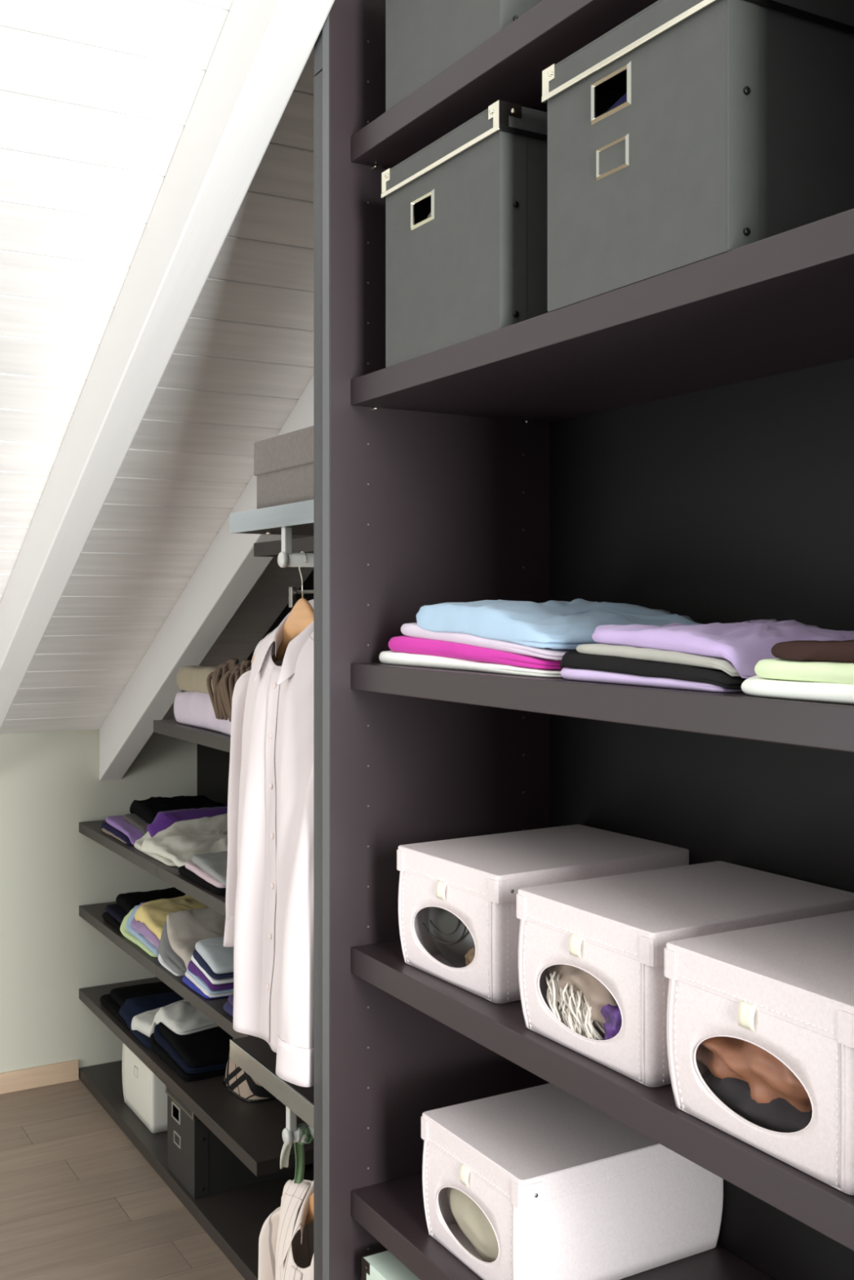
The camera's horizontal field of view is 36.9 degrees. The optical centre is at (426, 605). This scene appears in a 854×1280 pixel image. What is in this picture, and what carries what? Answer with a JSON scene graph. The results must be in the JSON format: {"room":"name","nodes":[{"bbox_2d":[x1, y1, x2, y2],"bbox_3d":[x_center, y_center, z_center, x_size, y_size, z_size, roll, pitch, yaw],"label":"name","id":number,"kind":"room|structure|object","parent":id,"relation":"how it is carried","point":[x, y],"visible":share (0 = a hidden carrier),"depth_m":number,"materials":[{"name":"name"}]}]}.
{"room":"walk-in closet","nodes":[
{"label":"walk-in closet","id":0,"kind":"room"},
{"bbox_2d":[0,728,196,1073],"bbox_3d":[-2.738,1.044,3.893,4.350,1.373,0.100,0,0,-30],"label":"wall","id":1,"kind":"structure","parent":0,"point":[51,784],"depth_m":4.65,"materials":[{"name":"beige paint"}]},
{"bbox_2d":[0,1059,79,1094],"bbox_3d":[-2.933,1.694,3.714,3.835,0.072,0.014,0,0,-30],"label":"baseboard","id":2,"kind":"structure","parent":1,"relation":"attached to","point":[67,1071],"depth_m":4.60,"materials":[{"name":"brown wood"}]},
{"bbox_2d":[0,1079,245,1279],"bbox_3d":[-0.691,1.760,0.346,4.350,0.060,8.090,0,0,-30],"label":"floor","id":3,"kind":"structure","parent":0,"point":[79,1200],"depth_m":3.68,"materials":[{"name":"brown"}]},
{"bbox_2d":[79,536,313,1279],"bbox_3d":[-0.478,0.448,3.768,0.464,2.562,2.372,0,0,-30],"label":"shelf unit","id":4,"kind":"object","parent":3,"relation":"on","point":[234,1220],"visible":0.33,"depth_m":3.69,"materials":[{"name":"brown wood"}]},
{"bbox_2d":[102,911,120,930],"bbox_3d":[-0.922,1.083,4.467,0.363,0.028,0.262,0,0,-30],"label":"sweater","id":5,"kind":"object","parent":4,"relation":"on","point":[106,916],"visible":0.12,"depth_m":4.39,"materials":[{"name":"fabric"}]},
{"bbox_2d":[105,903,127,924],"bbox_3d":[-0.909,1.065,4.458,0.362,0.042,0.269,0,0,-30],"label":"sweater","id":6,"kind":"object","parent":5,"relation":"on","point":[114,910],"visible":0.2,"depth_m":4.40,"materials":[{"name":"fabric"}]},
{"bbox_2d":[115,887,186,914],"bbox_3d":[-0.869,1.037,4.446,0.361,0.063,0.293,0,0,-30],"label":"sweater","id":7,"kind":"object","parent":6,"relation":"on","point":[126,901],"visible":0.23,"depth_m":4.45,"materials":[{"name":"fabric"}]},
{"bbox_2d":[99,993,129,1030],"bbox_3d":[-0.912,1.385,4.450,0.363,0.028,0.383,0,0,-30],"label":"trousers","id":8,"kind":"object","parent":4,"relation":"on","point":[106,1000],"visible":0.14,"depth_m":4.40,"materials":[{"name":"fabric"}]},
{"bbox_2d":[109,981,173,1007],"bbox_3d":[-0.886,1.367,4.455,0.361,0.045,0.321,0,0,-30],"label":"trousers","id":9,"kind":"object","parent":8,"relation":"on","point":[121,994],"visible":0.26,"depth_m":4.47,"materials":[{"name":"fabric"}]},
{"bbox_2d":[102,827,127,844],"bbox_3d":[-0.917,0.783,4.459,0.362,0.018,0.302,0,0,-30],"label":"shirt","id":10,"kind":"object","parent":4,"relation":"on","point":[104,830],"visible":0.12,"depth_m":4.39,"materials":[{"name":"fabric"}]},
{"bbox_2d":[101,822,133,844],"bbox_3d":[-0.914,0.774,4.455,0.362,0.032,0.351,0,0,-30],"label":"shirt","id":11,"kind":"object","parent":10,"relation":"on","point":[105,825],"visible":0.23,"depth_m":4.34,"materials":[{"name":"fabric"}]},
{"bbox_2d":[106,815,143,844],"bbox_3d":[-0.894,0.764,4.438,0.364,0.053,0.343,0,0,-30],"label":"shirt","id":12,"kind":"object","parent":11,"relation":"on","point":[118,822],"visible":0.27,"depth_m":4.33,"materials":[{"name":"fabric"}]},
{"bbox_2d":[124,813,148,835],"bbox_3d":[-0.833,0.746,4.404,0.343,0.039,0.343,0,0,-30],"label":"shirt","id":13,"kind":"object","parent":12,"relation":"on","point":[133,819],"visible":0.12,"depth_m":4.36,"materials":[{"name":"fabric"}]},
{"bbox_2d":[129,795,226,823],"bbox_3d":[-0.806,0.732,4.407,0.333,0.118,0.444,0,0,-30],"label":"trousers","id":14,"kind":"object","parent":13,"relation":"on","point":[147,810],"visible":0.41,"depth_m":4.43,"materials":[{"name":"fabric"}]},
{"bbox_2d":[120,907,157,956],"bbox_3d":[-0.789,1.055,4.224,0.361,0.084,0.366,0,0,-30],"label":"sweater","id":15,"kind":"object","parent":4,"relation":"on","point":[125,932],"visible":0.16,"depth_m":4.18,"materials":[{"name":"fabric"}]},
{"bbox_2d":[125,905,159,956],"bbox_3d":[-0.770,1.047,4.210,0.365,0.093,0.343,0,0,-30],"label":"sweater","id":16,"kind":"object","parent":15,"relation":"on","point":[147,943],"visible":0.17,"depth_m":4.15,"materials":[{"name":"fabric"}]},
{"bbox_2d":[143,935,158,948],"bbox_3d":[-0.722,1.062,4.145,0.361,0.036,0.303,0,0,-30],"label":"sweater","id":17,"kind":"object","parent":16,"relation":"on","point":[147,938],"visible":0.09,"depth_m":4.05,"materials":[{"name":"fabric"}]},
{"bbox_2d":[130,902,159,947],"bbox_3d":[-0.742,1.025,4.167,0.361,0.079,0.362,0,0,-30],"label":"sweater","id":18,"kind":"object","parent":17,"relation":"on","point":[141,928],"visible":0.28,"depth_m":4.10,"materials":[{"name":"fabric"}]},
{"bbox_2d":[134,893,208,940],"bbox_3d":[-0.722,1.026,4.155,0.372,0.122,0.361,0,0,-30],"label":"sweater","id":19,"kind":"object","parent":18,"relation":"on","point":[153,913],"visible":0.3,"depth_m":4.17,"materials":[{"name":"fabric"}]},
{"bbox_2d":[122,1043,167,1133],"bbox_3d":[-0.817,1.567,4.305,0.333,0.245,0.329,0,0,-30],"label":"file box","id":20,"kind":"object","parent":4,"relation":"on","point":[144,1093],"visible":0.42,"depth_m":4.15,"materials":[{"name":"white cardboard"}]},
{"bbox_2d":[119,991,184,1048],"bbox_3d":[-0.805,1.363,4.258,0.361,0.073,0.342,0,0,-30],"label":"trousers","id":21,"kind":"object","parent":4,"relation":"on","point":[131,1007],"visible":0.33,"depth_m":4.28,"materials":[{"name":"fabric"}]},
{"bbox_2d":[133,831,176,866],"bbox_3d":[-0.719,0.743,4.123,0.362,0.097,0.381,0,0,-30],"label":"shirt","id":22,"kind":"object","parent":4,"relation":"on","point":[138,844],"visible":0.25,"depth_m":4.03,"materials":[{"name":"fabric"}]},
{"bbox_2d":[146,806,227,837],"bbox_3d":[-0.695,0.733,4.184,0.365,0.105,0.342,0,0,-30],"label":"shirt","id":23,"kind":"object","parent":22,"relation":"on","point":[162,820],"visible":0.21,"depth_m":4.23,"materials":[{"name":"fabric"}]},
{"bbox_2d":[141,813,227,867],"bbox_3d":[-0.664,0.741,4.074,0.404,0.101,0.323,0,0,-37],"label":"shirt","id":24,"kind":"object","parent":23,"relation":"on","point":[178,843],"visible":0.49,"depth_m":4.03,"materials":[{"name":"fabric"}]},
{"bbox_2d":[158,954,182,976],"bbox_3d":[-0.630,1.054,3.948,0.362,0.086,0.192,0,0,-30],"label":"sweater","id":25,"kind":"object","parent":4,"relation":"on","point":[162,962],"visible":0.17,"depth_m":3.87,"materials":[{"name":"fabric"}]},
{"bbox_2d":[156,929,185,975],"bbox_3d":[-0.631,1.042,3.955,0.362,0.105,0.222,0,0,-30],"label":"sweater","id":26,"kind":"object","parent":25,"relation":"on","point":[161,950],"visible":0.18,"depth_m":3.88,"materials":[{"name":"fabric"}]},
{"bbox_2d":[162,920,186,972],"bbox_3d":[-0.613,1.027,3.948,0.363,0.111,0.211,0,0,-30],"label":"sweater","id":27,"kind":"object","parent":26,"relation":"on","point":[170,952],"visible":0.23,"depth_m":3.88,"materials":[{"name":"fabric"}]},
{"bbox_2d":[166,906,226,968],"bbox_3d":[-0.594,1.008,3.942,0.370,0.136,0.221,0,0,-30],"label":"sweater","id":28,"kind":"object","parent":27,"relation":"on","point":[185,928],"visible":0.3,"depth_m":3.94,"materials":[{"name":"fabric"}]},
{"bbox_2d":[131,999,217,1037],"bbox_3d":[-0.720,1.328,4.164,0.381,0.142,0.331,0,0,-40],"label":"shirt","id":29,"kind":"object","parent":4,"relation":"on","point":[181,1017],"visible":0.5,"depth_m":4.02,"materials":[{"name":"fabric"}]},
{"bbox_2d":[149,1032,226,1081],"bbox_3d":[-0.642,1.374,3.989,0.360,0.050,0.352,0,0,-30],"label":"trousers","id":30,"kind":"object","parent":4,"relation":"on","point":[157,1048],"visible":0.21,"depth_m":3.81,"materials":[{"name":"fabric"}]},
{"bbox_2d":[153,1024,227,1074],"bbox_3d":[-0.630,1.353,3.988,0.364,0.066,0.336,0,0,-30],"label":"trousers","id":31,"kind":"object","parent":30,"relation":"on","point":[159,1037],"visible":0.16,"depth_m":3.82,"materials":[{"name":"fabric"}]},
{"bbox_2d":[159,1022,232,1066],"bbox_3d":[-0.617,1.332,3.984,0.362,0.059,0.322,0,0,-30],"label":"trousers","id":32,"kind":"object","parent":31,"relation":"on","point":[209,1046],"visible":0.4,"depth_m":3.88,"materials":[{"name":"fabric"}]},
{"bbox_2d":[177,865,226,894],"bbox_3d":[-0.500,0.780,3.730,0.365,0.023,0.362,0,0,-30],"label":"shirt","id":33,"kind":"object","parent":4,"relation":"on","point":[182,870],"visible":0.16,"depth_m":3.62,"materials":[{"name":"fabric"}]},
{"bbox_2d":[185,860,226,888],"bbox_3d":[-0.491,0.765,3.724,0.363,0.036,0.304,0,0,-30],"label":"shirt","id":34,"kind":"object","parent":33,"relation":"on","point":[190,865],"visible":0.13,"depth_m":3.62,"materials":[{"name":"fabric"}]},
{"bbox_2d":[191,850,227,885],"bbox_3d":[-0.469,0.747,3.708,0.364,0.044,0.293,0,0,-30],"label":"shirt","id":35,"kind":"object","parent":34,"relation":"on","point":[214,864],"visible":0.28,"depth_m":3.65,"materials":[{"name":"fabric"}]},
{"bbox_2d":[173,691,231,735],"bbox_3d":[-0.483,0.298,3.694,0.340,0.107,0.588,0,0,-30],"label":"folded blanket","id":36,"kind":"object","parent":4,"relation":"on","point":[193,708],"visible":0.14,"depth_m":3.66,"materials":[{"name":"fabric"}]},
{"bbox_2d":[176,665,251,693],"bbox_3d":[-0.484,0.234,3.704,0.340,0.120,0.542,0,0,-30],"label":"folded blanket","id":37,"kind":"object","parent":36,"relation":"on","point":[191,677],"visible":0.17,"depth_m":3.71,"materials":[{"name":"fabric"}]},
{"bbox_2d":[206,657,251,721],"bbox_3d":[-0.516,0.228,3.437,0.083,0.166,0.254,0,0,-30],"label":"knitted shawl","id":38,"kind":"object","parent":36,"relation":"on","point":[224,682],"visible":0.67,"depth_m":3.45,"materials":[{"name":"fabric"}]},
{"bbox_2d":[182,975,230,999],"bbox_3d":[-0.511,1.074,3.738,0.363,0.044,0.216,0,0,-30],"label":"sweater","id":39,"kind":"object","parent":4,"relation":"on","point":[184,979],"visible":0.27,"depth_m":3.64,"materials":[{"name":"fabric"}]},
{"bbox_2d":[185,971,233,997],"bbox_3d":[-0.504,1.073,3.735,0.365,0.039,0.212,0,0,-30],"label":"sweater","id":40,"kind":"object","parent":39,"relation":"on","point":[188,975],"visible":0.16,"depth_m":3.59,"materials":[{"name":"fabric"}]},
{"bbox_2d":[186,968,233,994],"bbox_3d":[-0.499,1.063,3.731,0.360,0.036,0.209,0,0,-30],"label":"sweater","id":41,"kind":"object","parent":40,"relation":"on","point":[201,981],"visible":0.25,"depth_m":3.58,"materials":[{"name":"fabric"}]},
{"bbox_2d":[187,960,233,990],"bbox_3d":[-0.493,1.050,3.727,0.364,0.043,0.203,0,0,-30],"label":"sweater","id":42,"kind":"object","parent":41,"relation":"on","point":[193,968],"visible":0.24,"depth_m":3.60,"materials":[{"name":"fabric"}]},
{"bbox_2d":[191,955,233,984],"bbox_3d":[-0.487,1.032,3.724,0.359,0.046,0.201,0,0,-30],"label":"sweater","id":43,"kind":"object","parent":42,"relation":"on","point":[224,980],"visible":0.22,"depth_m":3.58,"materials":[{"name":"fabric"}]},
{"bbox_2d":[192,949,233,978],"bbox_3d":[-0.482,1.016,3.719,0.361,0.043,0.197,0,0,-30],"label":"sweater","id":44,"kind":"object","parent":43,"relation":"on","point":[202,963],"visible":0.19,"depth_m":3.60,"materials":[{"name":"fabric"}]},
{"bbox_2d":[195,937,234,973],"bbox_3d":[-0.475,0.997,3.718,0.362,0.061,0.176,0,0,-30],"label":"sweater","id":45,"kind":"object","parent":44,"relation":"on","point":[220,958],"visible":0.3,"depth_m":3.63,"materials":[{"name":"fabric"}]},
{"bbox_2d":[223,1001,233,1017],"bbox_3d":[-0.346,1.083,3.461,0.362,0.028,0.222,0,0,-30],"label":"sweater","id":46,"kind":"object","parent":4,"relation":"on","point":[228,1007],"visible":0.03,"depth_m":3.43,"materials":[{"name":"fabric"}]},
{"bbox_2d":[227,994,233,1006],"bbox_3d":[-0.337,1.065,3.455,0.361,0.041,0.201,0,0,-30],"label":"sweater","id":47,"kind":"object","parent":46,"relation":"on","point":[230,998],"visible":0.05,"depth_m":3.42,"materials":[{"name":"fabric"}]},
{"bbox_2d":[165,1085,295,1198],"bbox_3d":[-0.580,1.559,3.830,0.340,0.263,0.251,0,0,-30],"label":"lidded box","id":48,"kind":"object","parent":4,"relation":"on","point":[201,1162],"visible":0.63,"depth_m":3.70,"materials":[{"name":"grey cardboard"}]},
{"bbox_2d":[222,1037,276,1102],"bbox_3d":[-0.481,1.280,3.729,0.197,0.241,0.233,0,0,-30],"label":"bag","id":49,"kind":"object","parent":4,"relation":"on","point":[237,1081],"visible":0.3,"depth_m":3.63,"materials":[{"name":"beige fabric"}]},
{"bbox_2d":[230,27,322,1279],"bbox_3d":[0.076,0.385,2.440,0.832,2.690,0.480,0,0,-30],"label":"wardrobe","id":50,"kind":"object","parent":3,"relation":"on","point":[253,1055],"visible":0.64,"depth_m":2.05,"materials":[{"name":"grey wood"}]},
{"bbox_2d":[232,1035,313,1103],"bbox_3d":[0.076,0.851,2.461,0.784,0.036,0.444,0,0,-30],"label":"shelf","id":51,"kind":"object","parent":50,"relation":"attached to","point":[252,1054],"depth_m":2.33,"materials":[{"name":"grey wood"}]},
{"bbox_2d":[239,523,313,535],"bbox_3d":[0.076,-0.157,2.461,0.784,0.036,0.444,0,0,-30],"label":"shelf","id":52,"kind":"object","parent":50,"relation":"attached to","point":[283,529],"depth_m":2.34,"materials":[{"name":"grey wood"}]},
{"bbox_2d":[252,551,313,662],"bbox_3d":[-0.221,0.015,2.272,0.029,0.225,0.400,0,0,-30],"label":"clothes hanger","id":53,"kind":"object","parent":50,"relation":"hanging from","point":[301,615],"visible":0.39,"depth_m":2.28,"materials":[{"name":"brown wood"}]},
{"bbox_2d":[223,599,313,1087],"bbox_3d":[-0.251,0.382,2.303,0.177,0.796,0.501,0,0,-30],"label":"dress shirt","id":54,"kind":"object","parent":53,"relation":"hanging from","point":[269,900],"visible":0.69,"depth_m":2.24,"materials":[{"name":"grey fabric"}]},
{"bbox_2d":[253,426,313,509],"bbox_3d":[-0.087,-0.243,2.351,0.340,0.134,0.380,0,0,-30],"label":"box","id":55,"kind":"object","parent":50,"relation":"on","point":[283,464],"visible":0.18,"depth_m":2.31,"materials":[{"name":"grey fabric"}]},
{"bbox_2d":[280,1123,307,1168],"bbox_3d":[-0.236,0.962,2.268,0.024,0.100,0.092,0,0,-30],"label":"scarf","id":56,"kind":"object","parent":50,"relation":"hanging from","point":[284,1158],"visible":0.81,"depth_m":2.29,"materials":[{"name":"fabric"}]},
{"bbox_2d":[288,586,313,607],"bbox_3d":[-0.165,-0.046,2.318,0.016,0.101,0.390,0,0,-30],"label":"rail","id":57,"kind":"object","parent":50,"relation":"hanging from","point":[293,592],"visible":0.16,"depth_m":2.47,"materials":[{"name":"silver metal"}]},
{"bbox_2d":[293,1123,313,1183],"bbox_3d":[-0.219,0.967,2.249,0.026,0.110,0.043,0,0,-30],"label":"scarf","id":58,"kind":"object","parent":50,"relation":"hanging from","point":[299,1147],"visible":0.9,"depth_m":2.26,"materials":[{"name":"fabric"}]},
{"bbox_2d":[295,1192,313,1225],"bbox_3d":[-0.176,1.031,2.275,0.029,0.240,0.260,0,0,-30],"label":"clothes hanger","id":59,"kind":"object","parent":50,"relation":"hanging from","point":[309,1219],"visible":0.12,"depth_m":2.32,"materials":[{"name":"brown wood"}]},
{"bbox_2d":[257,1178,313,1279],"bbox_3d":[-0.211,1.320,2.305,0.173,0.620,0.439,0,0,-33],"label":"garment","id":60,"kind":"object","parent":59,"relation":"hanging from","point":[286,1245],"visible":0.41,"depth_m":2.38,"materials":[{"name":"white fabric"}]},
{"bbox_2d":[322,0,853,1279],"bbox_3d":[0.603,0.340,1.133,0.442,2.780,2.310,0,0,-30],"label":"shelving unit","id":61,"kind":"object","parent":3,"relation":"on","point":[680,441],"visible":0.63,"depth_m":1.95,"materials":[{"name":"brown paint"}]},
{"bbox_2d":[360,1250,419,1279],"bbox_3d":[0.142,1.160,1.947,0.382,0.294,0.326,0,0,-30],"label":"lidded box","id":62,"kind":"object","parent":61,"relation":"on","point":[380,1265],"visible":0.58,"depth_m":1.97,"materials":[{"name":"white cardboard"}]},
{"bbox_2d":[385,0,542,111],"bbox_3d":[0.176,-0.888,1.881,0.382,0.294,0.326,0,0,-30],"label":"lidded box","id":63,"kind":"object","parent":61,"relation":"on","point":[424,38],"visible":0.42,"depth_m":1.81,"materials":[{"name":"grey cardboard"}]},
{"bbox_2d":[381,99,548,367],"bbox_3d":[0.176,-0.504,1.881,0.382,0.294,0.326,0,0,-30],"label":"lidded box","id":64,"kind":"object","parent":61,"relation":"on","point":[476,266],"visible":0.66,"depth_m":1.72,"materials":[{"name":"grey cardboard"}]},
{"bbox_2d":[378,650,561,677],"bbox_3d":[0.165,0.080,1.878,0.302,0.021,0.495,0,0,-30],"label":"sweater","id":65,"kind":"object","parent":61,"relation":"on","point":[390,657],"visible":0.3,"depth_m":1.80,"materials":[{"name":"fabric"}]},
{"bbox_2d":[388,635,564,669],"bbox_3d":[0.169,0.064,1.874,0.302,0.037,0.439,0,0,-30],"label":"sweater","id":66,"kind":"object","parent":65,"relation":"on","point":[406,644],"visible":0.26,"depth_m":1.78,"materials":[{"name":"fabric"}]},
{"bbox_2d":[400,622,574,660],"bbox_3d":[0.186,0.047,1.851,0.301,0.043,0.424,0,0,-30],"label":"sweater","id":67,"kind":"object","parent":66,"relation":"on","point":[411,629],"visible":0.16,"depth_m":1.74,"materials":[{"name":"fabric"}]},
{"bbox_2d":[416,598,702,648],"bbox_3d":[0.211,0.040,1.845,0.339,0.101,0.363,0,0,-30],"label":"sweater","id":68,"kind":"object","parent":67,"relation":"on","point":[553,624],"visible":0.59,"depth_m":1.76,"materials":[{"name":"fabric"}]},
{"bbox_2d":[396,824,688,1003],"bbox_3d":[0.172,0.450,1.921,0.360,0.176,0.269,0,0,-33],"label":"storage box","id":69,"kind":"object","parent":61,"relation":"on","point":[477,879],"visible":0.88,"depth_m":1.84,"materials":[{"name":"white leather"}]},
{"bbox_2d":[422,906,475,968],"bbox_3d":[0.079,0.462,1.868,0.116,0.132,0.228,0,0,-32],"label":"leather handbag","id":70,"kind":"object","parent":69,"relation":"in","point":[451,937],"visible":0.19,"depth_m":1.84,"materials":[{"name":"black leather"}]},
{"bbox_2d":[464,946,475,965],"bbox_3d":[0.077,0.495,1.795,0.023,0.043,0.080,0,0,-33],"label":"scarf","id":71,"kind":"object","parent":69,"relation":"in","point":[469,956],"visible":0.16,"depth_m":1.80,"materials":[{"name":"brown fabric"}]},
{"bbox_2d":[421,1083,723,1279],"bbox_3d":[0.208,0.834,1.861,0.360,0.176,0.269,0,0,-30],"label":"storage box","id":72,"kind":"object","parent":61,"relation":"on","point":[566,1189],"visible":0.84,"depth_m":1.76,"materials":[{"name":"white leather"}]},
{"bbox_2d":[447,1186,498,1262],"bbox_3d":[0.109,0.847,1.804,0.113,0.131,0.251,0,0,-30],"label":"cream pullover","id":73,"kind":"object","parent":72,"relation":"in","point":[471,1220],"visible":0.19,"depth_m":1.78,"materials":[{"name":"fabric"}]},
{"bbox_2d":[560,666,742,692],"bbox_3d":[0.360,0.080,1.525,0.303,0.021,0.297,0,0,-30],"label":"sweater","id":74,"kind":"object","parent":61,"relation":"on","point":[566,673],"visible":0.19,"depth_m":1.45,"materials":[{"name":"fabric"}]},
{"bbox_2d":[560,648,746,689],"bbox_3d":[0.361,0.069,1.523,0.304,0.037,0.308,0,0,-30],"label":"sweater","id":75,"kind":"object","parent":74,"relation":"on","point":[571,659],"visible":0.22,"depth_m":1.42,"materials":[{"name":"fabric"}]},
{"bbox_2d":[576,643,740,676],"bbox_3d":[0.373,0.059,1.513,0.302,0.030,0.280,0,0,-30],"label":"sweater","id":76,"kind":"object","parent":75,"relation":"on","point":[624,651],"visible":0.38,"depth_m":1.42,"materials":[{"name":"fabric"}]},
{"bbox_2d":[591,618,853,679],"bbox_3d":[0.403,0.054,1.518,0.343,0.073,0.266,0,0,-30],"label":"sweater","id":77,"kind":"object","parent":76,"relation":"on","point":[744,644],"visible":0.68,"depth_m":1.42,"materials":[{"name":"fabric"}]},
{"bbox_2d":[515,861,853,1087],"bbox_3d":[0.332,0.450,1.619,0.360,0.176,0.269,0,0,-31],"label":"storage box","id":78,"kind":"object","parent":61,"relation":"on","point":[615,929],"visible":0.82,"depth_m":1.54,"materials":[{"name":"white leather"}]},
{"bbox_2d":[545,971,604,1048],"bbox_3d":[0.180,0.495,1.555,0.020,0.079,0.119,0,0,-31],"label":"scarf","id":79,"kind":"object","parent":78,"relation":"in","point":[575,1017],"visible":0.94,"depth_m":1.55,"materials":[{"name":"fabric"}]},
{"bbox_2d":[546,964,617,1029],"bbox_3d":[0.232,0.450,1.556,0.109,0.118,0.250,0,0,-31],"label":"scarf","id":80,"kind":"object","parent":78,"relation":"in","point":[597,996],"visible":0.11,"depth_m":1.53,"materials":[{"name":"fabric"}]},
{"bbox_2d":[600,1003,622,1039],"bbox_3d":[0.239,0.483,1.498,0.067,0.078,0.084,0,0,-31],"label":"scarf","id":81,"kind":"object","parent":78,"relation":"in","point":[611,1014],"visible":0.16,"depth_m":1.48,"materials":[{"name":"purple fabric"}]},
{"bbox_2d":[541,0,853,311],"bbox_3d":[0.384,-0.504,1.514,0.382,0.294,0.326,0,0,-30],"label":"lidded box","id":82,"kind":"object","parent":61,"relation":"on","point":[734,128],"visible":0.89,"depth_m":1.36,"materials":[{"name":"grey cardboard"}]},
{"bbox_2d":[607,92,626,111],"bbox_3d":[0.262,-0.548,1.470,0.109,0.094,0.251,0,0,-30],"label":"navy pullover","id":83,"kind":"object","parent":82,"relation":"in","point":[624,98],"visible":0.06,"depth_m":1.45,"materials":[{"name":"fabric"}]},
{"bbox_2d":[663,910,853,1195],"bbox_3d":[0.473,0.450,1.355,0.360,0.176,0.269,0,0,-30],"label":"storage box","id":84,"kind":"object","parent":61,"relation":"on","point":[785,989],"visible":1,"depth_m":1.27,"materials":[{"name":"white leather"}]},
{"bbox_2d":[695,1036,811,1111],"bbox_3d":[0.375,0.445,1.299,0.126,0.116,0.288,0,0,-30],"label":"clothing","id":85,"kind":"object","parent":84,"relation":"in","point":[768,1079],"visible":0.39,"depth_m":1.27,"materials":[{"name":"orange fabric"}]},
{"bbox_2d":[701,1070,812,1133],"bbox_3d":[0.378,0.500,1.294,0.118,0.066,0.262,0,0,-30],"label":"cardigan","id":86,"kind":"object","parent":84,"relation":"in","point":[778,1115],"visible":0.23,"depth_m":1.27,"materials":[{"name":"black fabric"}]},
{"bbox_2d":[741,675,853,704],"bbox_3d":[0.531,0.078,1.215,0.303,0.024,0.375,0,0,-30],"label":"sweater","id":87,"kind":"object","parent":61,"relation":"on","point":[756,686],"visible":0.61,"depth_m":1.22,"materials":[{"name":"fabric"}]},
{"bbox_2d":[754,657,853,684],"bbox_3d":[0.539,0.065,1.210,0.302,0.031,0.361,0,0,-30],"label":"sweater","id":88,"kind":"object","parent":87,"relation":"on","point":[780,668],"visible":0.8,"depth_m":1.22,"materials":[{"name":"fabric"}]},
{"bbox_2d":[770,640,853,662],"bbox_3d":[0.547,0.048,1.203,0.301,0.034,0.340,0,0,-30],"label":"sweater","id":89,"kind":"object","parent":88,"relation":"on","point":[842,651],"visible":1,"depth_m":1.22,"materials":[{"name":"fabric"}]},
{"bbox_2d":[0,0,315,733],"bbox_3d":[-1.467,-0.944,1.691,4.350,2.798,4.997,0,0,-30],"label":"ceiling","id":90,"kind":"structure","parent":0,"point":[97,97],"depth_m":2.79,"materials":[{"name":"grey wood"}]},
{"bbox_2d":[0,0,334,729],"bbox_3d":[-0.394,-0.794,2.335,0.084,2.879,4.939,0,0,-30],"label":"rafter","id":91,"kind":"object","parent":90,"relation":"attached to","point":[263,48],"visible":1,"depth_m":2.50,"materials":[{"name":"white wood"}]},
{"bbox_2d":[99,376,313,780],"bbox_3d":[0.063,-0.794,2.599,0.085,2.879,4.939,0,0,-30],"label":"rafter","id":92,"kind":"object","parent":90,"relation":"attached to","point":[229,569],"visible":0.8,"depth_m":3.90,"materials":[{"name":"white wood"}]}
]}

